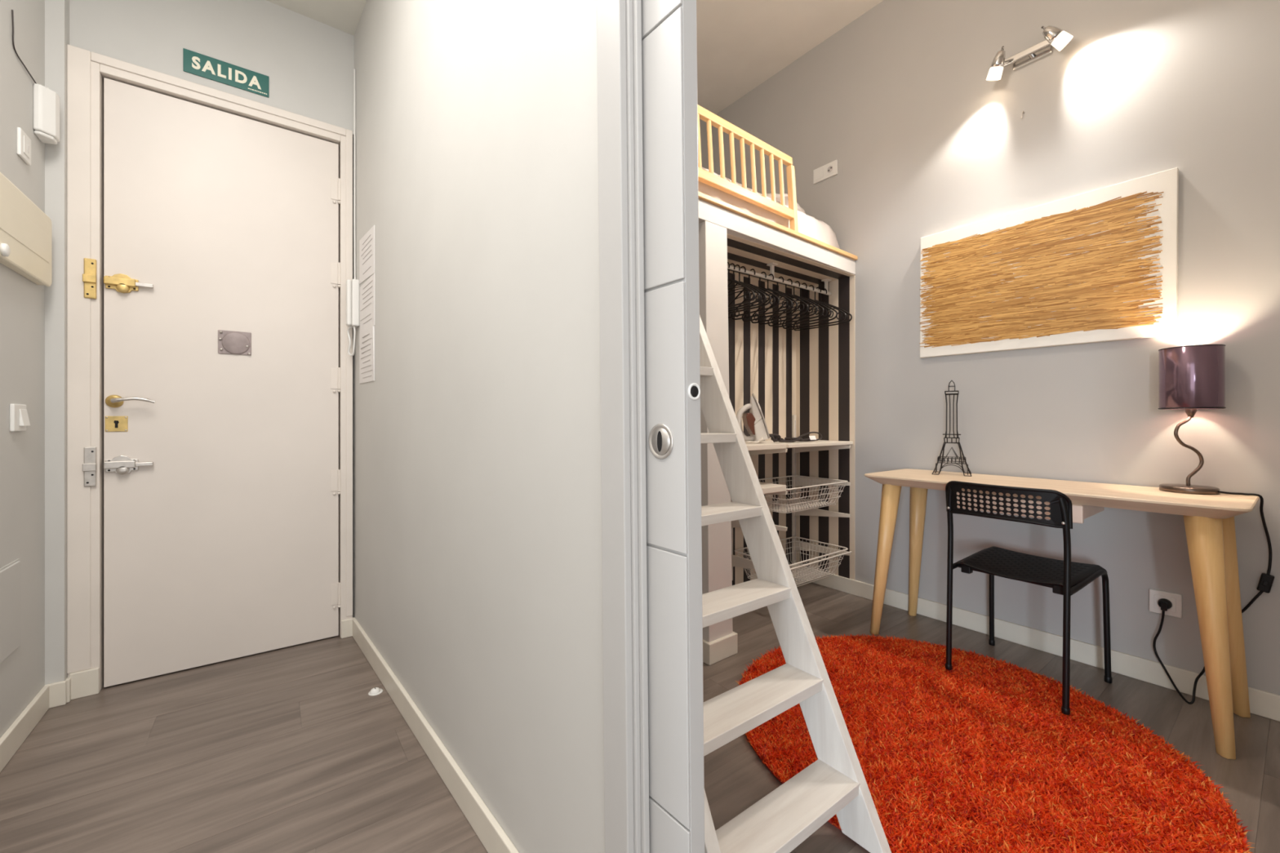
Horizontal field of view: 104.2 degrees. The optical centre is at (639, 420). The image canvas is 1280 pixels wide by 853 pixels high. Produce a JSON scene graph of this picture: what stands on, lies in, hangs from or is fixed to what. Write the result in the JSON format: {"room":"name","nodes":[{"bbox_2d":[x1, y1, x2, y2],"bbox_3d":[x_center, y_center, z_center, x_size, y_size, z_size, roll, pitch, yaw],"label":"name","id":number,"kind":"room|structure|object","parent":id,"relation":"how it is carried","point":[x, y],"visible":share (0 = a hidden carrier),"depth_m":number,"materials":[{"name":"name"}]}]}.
{"room":"apartment entrance hallway","nodes":[
{"label":"apartment entrance hallway","id":0,"kind":"room"},
{"bbox_2d":[0,0,44,737],"bbox_3d":[-1.383,-0.430,0.714,0.120,2.860,2.800,0,0,-37],"label":"wall","id":1,"kind":"structure","parent":0,"point":[22,301],"depth_m":1.58,"materials":[{"name":"grey paint"}]},
{"bbox_2d":[0,558,21,665],"bbox_3d":[-1.853,0.568,1.447,0.006,0.277,0.270,0,0,-37],"label":"access cover","id":2,"kind":"object","parent":1,"relation":"attached to","point":[10,574],"visible":1,"depth_m":1.48,"materials":[{"name":"white plastic"}]},
{"bbox_2d":[9,404,30,431],"bbox_3d":[-1.912,-0.009,1.537,0.020,0.083,0.096,0,0,-37],"label":"light switch","id":3,"kind":"object","parent":1,"relation":"attached to","point":[19,417],"visible":1,"depth_m":1.52,"materials":[{"name":"white plastic"}]},
{"bbox_2d":[17,127,31,165],"bbox_3d":[-1.944,-0.865,1.573,0.012,0.085,0.086,0,0,-37],"label":"blank plate","id":4,"kind":"object","parent":1,"relation":"attached to","point":[24,142],"visible":1,"depth_m":1.56,"materials":[{"name":"white plastic"}]},
{"bbox_2d":[0,172,52,286],"bbox_3d":[-1.881,-0.571,1.513,0.041,0.236,0.467,0,0,-37],"label":"breaker panel","id":5,"kind":"object","parent":1,"relation":"attached to","point":[25,229],"visible":1,"depth_m":1.51,"materials":[{"name":"beige plastic"}]},
{"bbox_2d":[11,9,59,144],"bbox_3d":[-1.956,-1.095,1.619,0.048,0.290,0.260,0,0,-37],"label":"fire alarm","id":6,"kind":"object","parent":1,"relation":"attached to","point":[46,101],"visible":1,"depth_m":1.66,"materials":[{"name":"white plastic"}]},
{"bbox_2d":[0,667,99,772],"bbox_3d":[-1.241,0.953,0.729,0.126,0.094,2.655,0,0,-37],"label":"baseboard","id":7,"kind":"structure","parent":1,"relation":"attached to","point":[80,684],"depth_m":1.69,"materials":[{"name":"paint"}]},
{"bbox_2d":[44,0,354,684],"bbox_3d":[-1.737,-0.430,2.088,1.000,2.860,0.175,0,0,-37],"label":"wall","id":8,"kind":"structure","parent":0,"point":[308,63],"depth_m":1.91,"materials":[{"name":"grey paint"}]},
{"bbox_2d":[66,44,352,691],"bbox_3d":[-1.706,-0.172,2.067,0.891,2.345,0.086,0,0,-37],"label":"trim","id":9,"kind":"structure","parent":8,"relation":"attached to","point":[86,70],"depth_m":1.82,"materials":[{"name":"paint"}]},
{"bbox_2d":[103,77,340,687],"bbox_3d":[-1.684,-0.141,2.074,0.762,2.270,0.094,0,0,-37],"label":"door","id":10,"kind":"structure","parent":8,"relation":"in","point":[222,265],"depth_m":2.04,"materials":[{"name":"paint"}]},
{"bbox_2d":[182,48,268,97],"bbox_3d":[-1.710,-1.438,2.066,0.274,0.090,0.005,0,0,-37],"label":"exit sign","id":11,"kind":"object","parent":8,"relation":"attached to","point":[194,63],"visible":1,"depth_m":2.06,"materials":[{"name":"teal plastic"}]},
{"bbox_2d":[266,0,366,35],"bbox_3d":[-0.557,-1.845,0.520,1.210,0.070,4.100,0,0,-37],"label":"ceiling","id":12,"kind":"structure","parent":0,"point":[344,15],"depth_m":2.20,"materials":[{"name":"paint"}]},
{"bbox_2d":[353,0,604,852],"bbox_3d":[-0.338,-0.670,1.224,0.090,3.340,3.246,0,0,-40],"label":"wall partition","id":13,"kind":"structure","parent":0,"point":[477,569],"depth_m":1.16,"materials":[{"name":"white paint"}]},
{"bbox_2d":[346,68,359,355],"bbox_3d":[-1.309,-0.959,2.263,0.048,1.333,0.085,0,0,-40],"label":"intercom","id":14,"kind":"object","parent":13,"relation":"attached to","point":[353,286],"visible":1,"depth_m":2.25,"materials":[{"name":"white plastic"}]},
{"bbox_2d":[359,325,374,383],"bbox_3d":[-1.175,-0.276,2.135,0.008,0.228,0.272,0,0,-40],"label":"paper sheet","id":15,"kind":"object","parent":13,"relation":"attached to","point":[366,338],"visible":1,"depth_m":2.12,"materials":[{"name":"white paper"}]},
{"bbox_2d":[359,225,374,284],"bbox_3d":[-1.173,-0.706,2.135,0.004,0.207,0.275,0,0,-40],"label":"paper sheet","id":16,"kind":"object","parent":13,"relation":"attached to","point":[366,243],"visible":1,"depth_m":2.13,"materials":[{"name":"white paper"}]},
{"bbox_2d":[360,273,374,333],"bbox_3d":[-1.170,-0.492,2.132,0.004,0.216,0.273,0,0,-40],"label":"paper sheet","id":17,"kind":"object","parent":13,"relation":"attached to","point":[367,289],"visible":1,"depth_m":2.12,"materials":[{"name":"white paper"}]},
{"bbox_2d":[341,617,519,852],"bbox_3d":[-0.711,0.959,1.551,0.057,0.082,1.984,0,0,-40],"label":"baseboard","id":18,"kind":"structure","parent":13,"relation":"attached to","point":[488,830],"depth_m":1.41,"materials":[{"name":"paint"}]},
{"bbox_2d":[596,0,649,852],"bbox_3d":[-0.029,-0.070,0.796,0.056,2.140,0.085,0,0,-37],"label":"trim","id":19,"kind":"structure","parent":13,"relation":"attached to","point":[619,22],"depth_m":0.78,"materials":[{"name":"paint"}]},
{"bbox_2d":[641,0,704,852],"bbox_3d":[-0.209,-0.054,1.069,0.051,2.092,0.898,0,0,-40],"label":"door","id":20,"kind":"structure","parent":13,"relation":"in","point":[668,27],"depth_m":0.74,"materials":[{"name":"paint"}]},
{"bbox_2d":[0,577,1279,852],"bbox_3d":[0.464,1.040,1.341,5.510,0.080,4.191,0,0,-37],"label":"floor","id":21,"kind":"structure","parent":0,"point":[288,749],"depth_m":1.46,"materials":[{"name":"grey"}]},
{"bbox_2d":[368,687,382,695],"bbox_3d":[-0.972,0.992,1.831,0.048,0.016,0.048,0,0,-37],"label":"door stop","id":22,"kind":"object","parent":21,"relation":"on","point":[376,691],"visible":1,"depth_m":1.82,"materials":[{"name":"white plastic"}]},
{"bbox_2d":[697,191,857,665],"bbox_3d":[0.066,0.031,2.666,2.099,1.938,1.281,0,0,-37],"label":"closet frame","id":23,"kind":"object","parent":21,"relation":"on","point":[717,218],"visible":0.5,"depth_m":2.12,"materials":[{"name":"white paint"}]},
{"bbox_2d":[697,104,798,231],"bbox_3d":[0.430,-1.142,2.262,0.920,0.406,0.060,0,0,-39],"label":"guard rail","id":24,"kind":"object","parent":23,"relation":"on","point":[708,178],"visible":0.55,"depth_m":2.31,"materials":[{"name":"beige wood"}]},
{"bbox_2d":[697,167,839,248],"bbox_3d":[0.114,-1.044,2.682,1.915,0.208,1.091,0,0,-37],"label":"mattress","id":25,"kind":"object","parent":23,"relation":"on","point":[808,225],"visible":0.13,"depth_m":2.53,"materials":[{"name":"white fabric"}]},
{"bbox_2d":[766,193,805,213],"bbox_3d":[0.792,-1.200,2.915,0.318,0.170,0.441,0,0,36],"label":"pillow","id":26,"kind":"object","parent":25,"relation":"on","point":[799,208],"visible":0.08,"depth_m":2.70,"materials":[{"name":"white fabric"}]},
{"bbox_2d":[699,315,891,852],"bbox_3d":[0.105,0.027,1.337,0.490,1.945,0.916,0,0,-37],"label":"ladder","id":27,"kind":"object","parent":21,"relation":"on","point":[834,784],"visible":0.32,"depth_m":1.21,"materials":[{"name":"white wood"}]},
{"bbox_2d":[735,633,1255,852],"bbox_3d":[0.973,0.986,1.628,1.320,0.026,1.305,0,0,27],"label":"round rug","id":28,"kind":"object","parent":21,"relation":"on","point":[981,754],"visible":0.86,"depth_m":1.44,"materials":[{"name":"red carpet"}]},
{"bbox_2d":[945,480,1112,715],"bbox_3d":[1.482,0.616,1.925,0.503,0.768,0.408,0,0,-35],"label":"desk chair","id":29,"kind":"object","parent":21,"relation":"on","point":[1066,577],"visible":1,"depth_m":1.84,"materials":[{"name":"black plastic"}]},
{"bbox_2d":[864,468,1259,759],"bbox_3d":[1.569,0.626,2.013,0.449,0.748,1.160,0,0,-37],"label":"desk","id":30,"kind":"object","parent":21,"relation":"on","point":[1209,519],"visible":0.89,"depth_m":1.68,"materials":[{"name":"brown wood"}]},
{"bbox_2d":[932,380,971,476],"bbox_3d":[1.465,0.032,2.340,0.155,0.441,0.155,0,0,33],"label":"tower","id":31,"kind":"object","parent":30,"relation":"on","point":[939,459],"visible":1,"depth_m":2.32,"materials":[{"name":"black metal"}]},
{"bbox_2d":[1152,344,1274,704],"bbox_3d":[1.968,0.368,1.726,0.168,1.250,0.283,0,0,-37],"label":"table lamp","id":32,"kind":"object","parent":30,"relation":"on","point":[1191,378],"visible":0.96,"depth_m":1.70,"materials":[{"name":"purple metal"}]},
{"bbox_2d":[1257,573,1274,593],"bbox_3d":[2.098,0.545,1.670,0.020,0.063,0.037,0,0,-37],"label":"switch","id":33,"kind":"object","parent":32,"relation":"attached to","point":[1265,582],"depth_m":1.66,"materials":[{"name":"black plastic"}]},
{"bbox_2d":[699,119,707,168],"bbox_3d":[-0.380,-1.570,3.212,2.400,1.540,0.120,0,0,-37],"label":"wall","id":34,"kind":"structure","parent":0,"point":[703,127],"depth_m":3.79,"materials":[{"name":"grey paint"}]},
{"bbox_2d":[727,272,795,585],"bbox_3d":[0.114,0.080,2.561,2.150,1.840,0.076,0,0,-37],"label":"wall","id":35,"kind":"structure","parent":0,"point":[762,357],"depth_m":3.00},
{"bbox_2d":[730,448,787,580],"bbox_3d":[0.620,0.432,2.649,0.026,0.935,0.388,0,0,-37],"label":"upright","id":36,"kind":"object","parent":35,"relation":"attached to","point":[736,561],"visible":0.34,"depth_m":2.68,"materials":[{"name":"beige"}]},
{"bbox_2d":[730,481,786,498],"bbox_3d":[0.435,0.339,2.500,0.468,0.030,0.370,0,0,-37],"label":"closet shelf","id":37,"kind":"object","parent":36,"relation":"on","point":[766,488],"visible":0.2,"depth_m":2.46,"materials":[{"name":"beige wood"}]},
{"bbox_2d":[745,442,786,450],"bbox_3d":[0.435,0.129,2.500,0.468,0.026,0.370,0,0,-37],"label":"closet shelf","id":38,"kind":"object","parent":36,"relation":"attached to","point":[760,446],"visible":0.27,"depth_m":2.41,"materials":[{"name":"beige wood"}]},
{"bbox_2d":[736,393,769,443],"bbox_3d":[0.590,-0.006,2.575,0.172,0.268,0.173,0,0,38],"label":"iron","id":39,"kind":"object","parent":38,"relation":"on","point":[754,422],"visible":0.8,"depth_m":2.54,"materials":[{"name":"metal"}]},
{"bbox_2d":[734,536,852,586],"bbox_3d":[0.861,0.804,2.812,0.576,0.151,0.384,0,0,-37],"label":"wire basket","id":40,"kind":"object","parent":36,"relation":"attached to","point":[799,566],"visible":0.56,"depth_m":2.80,"materials":[{"name":"beige metal"}]},
{"bbox_2d":[758,475,848,513],"bbox_3d":[0.858,0.412,2.817,0.576,0.136,0.373,0,0,-37],"label":"wire basket","id":41,"kind":"object","parent":36,"relation":"attached to","point":[817,504],"visible":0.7,"depth_m":2.79,"materials":[{"name":"beige metal"}]},
{"bbox_2d":[696,0,883,114],"bbox_3d":[0.806,-2.335,1.577,2.460,0.070,4.160,0,0,-37],"label":"ceiling","id":42,"kind":"structure","parent":0,"point":[742,44],"depth_m":2.97,"materials":[{"name":"paint"}]},
{"bbox_2d":[727,233,854,579],"bbox_3d":[0.675,0.040,2.686,1.100,1.751,0.395,0,0,-37],"label":"wall","id":43,"kind":"structure","parent":0,"point":[825,355],"depth_m":2.96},
{"bbox_2d":[727,262,831,295],"bbox_3d":[0.701,-0.789,2.648,1.085,0.086,0.040,0,0,-37],"label":"rail","id":44,"kind":"object","parent":43,"relation":"attached to","point":[771,265],"visible":0.62,"depth_m":2.66,"materials":[{"name":"white metal"}]},
{"bbox_2d":[727,262,755,307],"bbox_3d":[0.412,-0.664,2.453,0.009,0.226,0.384,0,0,-37],"label":"clothes hanger","id":45,"kind":"object","parent":44,"relation":"hanging from","point":[734,282],"visible":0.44,"depth_m":2.35,"materials":[{"name":"black plastic"}]},
{"bbox_2d":[727,262,759,310],"bbox_3d":[0.443,-0.664,2.476,0.009,0.226,0.384,0,0,-37],"label":"clothes hanger","id":46,"kind":"object","parent":44,"relation":"hanging from","point":[748,286],"visible":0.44,"depth_m":2.39,"materials":[{"name":"black plastic"}]},
{"bbox_2d":[727,264,765,311],"bbox_3d":[0.471,-0.664,2.497,0.008,0.226,0.384,0,0,-40],"label":"clothes hanger","id":47,"kind":"object","parent":44,"relation":"hanging from","point":[731,282],"visible":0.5,"depth_m":2.44,"materials":[{"name":"black plastic"}]},
{"bbox_2d":[728,266,771,314],"bbox_3d":[0.505,-0.664,2.523,0.008,0.226,0.384,0,0,-39],"label":"clothes hanger","id":48,"kind":"object","parent":44,"relation":"hanging from","point":[760,290],"visible":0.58,"depth_m":2.47,"materials":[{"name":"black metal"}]},
{"bbox_2d":[728,268,779,318],"bbox_3d":[0.564,-0.664,2.567,0.008,0.226,0.384,0,0,-35],"label":"clothes hanger","id":49,"kind":"object","parent":44,"relation":"hanging from","point":[762,289],"visible":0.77,"depth_m":2.54,"materials":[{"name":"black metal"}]},
{"bbox_2d":[730,271,792,319],"bbox_3d":[0.631,-0.664,2.617,0.009,0.226,0.384,0,0,-41],"label":"clothes hanger","id":50,"kind":"object","parent":44,"relation":"hanging from","point":[776,293],"visible":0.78,"depth_m":2.58,"materials":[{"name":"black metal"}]},
{"bbox_2d":[742,273,797,321],"bbox_3d":[0.683,-0.664,2.656,0.008,0.226,0.384,0,0,-34],"label":"clothes hanger","id":51,"kind":"object","parent":44,"relation":"hanging from","point":[785,295],"visible":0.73,"depth_m":2.62,"materials":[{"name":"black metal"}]},
{"bbox_2d":[750,276,808,323],"bbox_3d":[0.749,-0.664,2.705,0.008,0.226,0.384,0,0,-36],"label":"clothes hanger","id":52,"kind":"object","parent":44,"relation":"hanging from","point":[782,277],"visible":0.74,"depth_m":2.67,"materials":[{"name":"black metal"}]},
{"bbox_2d":[757,279,817,324],"bbox_3d":[0.807,-0.664,2.748,0.008,0.226,0.384,0,0,-39],"label":"clothes hanger","id":53,"kind":"object","parent":44,"relation":"hanging from","point":[780,297],"visible":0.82,"depth_m":2.72,"materials":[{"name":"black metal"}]},
{"bbox_2d":[767,280,824,326],"bbox_3d":[0.865,-0.664,2.792,0.009,0.226,0.384,0,0,-34],"label":"clothes hanger","id":54,"kind":"object","parent":44,"relation":"hanging from","point":[811,301],"visible":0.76,"depth_m":2.76,"materials":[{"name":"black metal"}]},
{"bbox_2d":[773,282,831,327],"bbox_3d":[0.915,-0.664,2.829,0.009,0.226,0.384,0,0,-37],"label":"clothes hanger","id":55,"kind":"object","parent":44,"relation":"hanging from","point":[815,302],"visible":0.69,"depth_m":2.80,"materials":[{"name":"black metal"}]},
{"bbox_2d":[782,284,837,328],"bbox_3d":[0.971,-0.664,2.871,0.009,0.226,0.384,0,0,-33],"label":"clothes hanger","id":56,"kind":"object","parent":44,"relation":"hanging from","point":[832,308],"visible":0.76,"depth_m":2.85,"materials":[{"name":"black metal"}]},
{"bbox_2d":[786,286,846,329],"bbox_3d":[1.025,-0.664,2.912,0.008,0.226,0.384,0,0,-38],"label":"clothes hanger","id":57,"kind":"object","parent":44,"relation":"hanging from","point":[831,306],"visible":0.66,"depth_m":2.88,"materials":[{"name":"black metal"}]},
{"bbox_2d":[792,288,852,330],"bbox_3d":[1.071,-0.664,2.946,0.009,0.226,0.384,0,0,-39],"label":"clothes hanger","id":58,"kind":"object","parent":44,"relation":"hanging from","point":[806,313],"visible":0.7,"depth_m":2.92,"materials":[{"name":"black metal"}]},
{"bbox_2d":[707,0,1279,695],"bbox_3d":[1.743,-0.670,2.278,0.120,3.340,4.160,0,0,-37],"label":"wall","id":59,"kind":"structure","parent":0,"point":[922,144],"depth_m":2.14,"materials":[{"name":"grey paint"}]},
{"bbox_2d":[791,414,850,563],"bbox_3d":[1.085,0.432,2.997,0.026,0.935,0.388,0,0,-37],"label":"upright","id":60,"kind":"object","parent":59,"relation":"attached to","point":[814,512],"visible":0.84,"depth_m":3.06,"materials":[{"name":"beige wood"}]},
{"bbox_2d":[759,440,853,448],"bbox_3d":[0.874,0.130,2.828,0.597,0.019,0.370,0,0,-37],"label":"closet shelf","id":61,"kind":"object","parent":60,"relation":"on","point":[820,442],"visible":0.62,"depth_m":2.69,"materials":[{"name":"beige wood"}]},
{"bbox_2d":[768,431,822,442],"bbox_3d":[0.847,0.091,2.727,0.415,0.054,0.111,0,0,-37],"label":"cable tangle","id":62,"kind":"object","parent":61,"relation":"on","point":[774,437],"visible":0.98,"depth_m":2.69,"materials":[{"name":"black plastic"}]},
{"bbox_2d":[813,159,837,184],"bbox_3d":[1.117,-1.498,3.002,0.016,0.086,0.160,0,0,-37],"label":"wall socket","id":63,"kind":"object","parent":59,"relation":"attached to","point":[829,170],"visible":1,"depth_m":3.00,"materials":[{"name":"white plastic"}]},
{"bbox_2d":[986,25,1073,80],"bbox_3d":[1.678,-1.584,2.150,0.137,0.124,0.304,0,0,-37],"label":"wall spotlight","id":64,"kind":"object","parent":59,"relation":"attached to","point":[1054,36],"visible":1,"depth_m":2.17,"materials":[{"name":"silver metal"}]},
{"bbox_2d":[795,564,1279,721],"bbox_3d":[1.966,0.958,1.870,0.012,0.085,3.240,0,0,-37],"label":"baseboard","id":65,"kind":"structure","parent":59,"relation":"attached to","point":[1264,704],"depth_m":2.11,"materials":[{"name":"paint"}]},
{"bbox_2d":[920,167,1178,358],"bbox_3d":[1.709,-0.624,2.191,0.034,0.623,0.905,0,0,-37],"label":"wall art","id":66,"kind":"object","parent":59,"relation":"attached to","point":[1100,264],"visible":1,"depth_m":2.09,"materials":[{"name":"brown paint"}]},
{"bbox_2d":[1149,588,1182,617],"bbox_3d":[1.967,0.685,1.865,0.016,0.086,0.085,0,0,-37],"label":"wall socket","id":67,"kind":"object","parent":59,"relation":"attached to","point":[1175,611],"visible":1,"depth_m":1.86,"materials":[{"name":"white plastic"}]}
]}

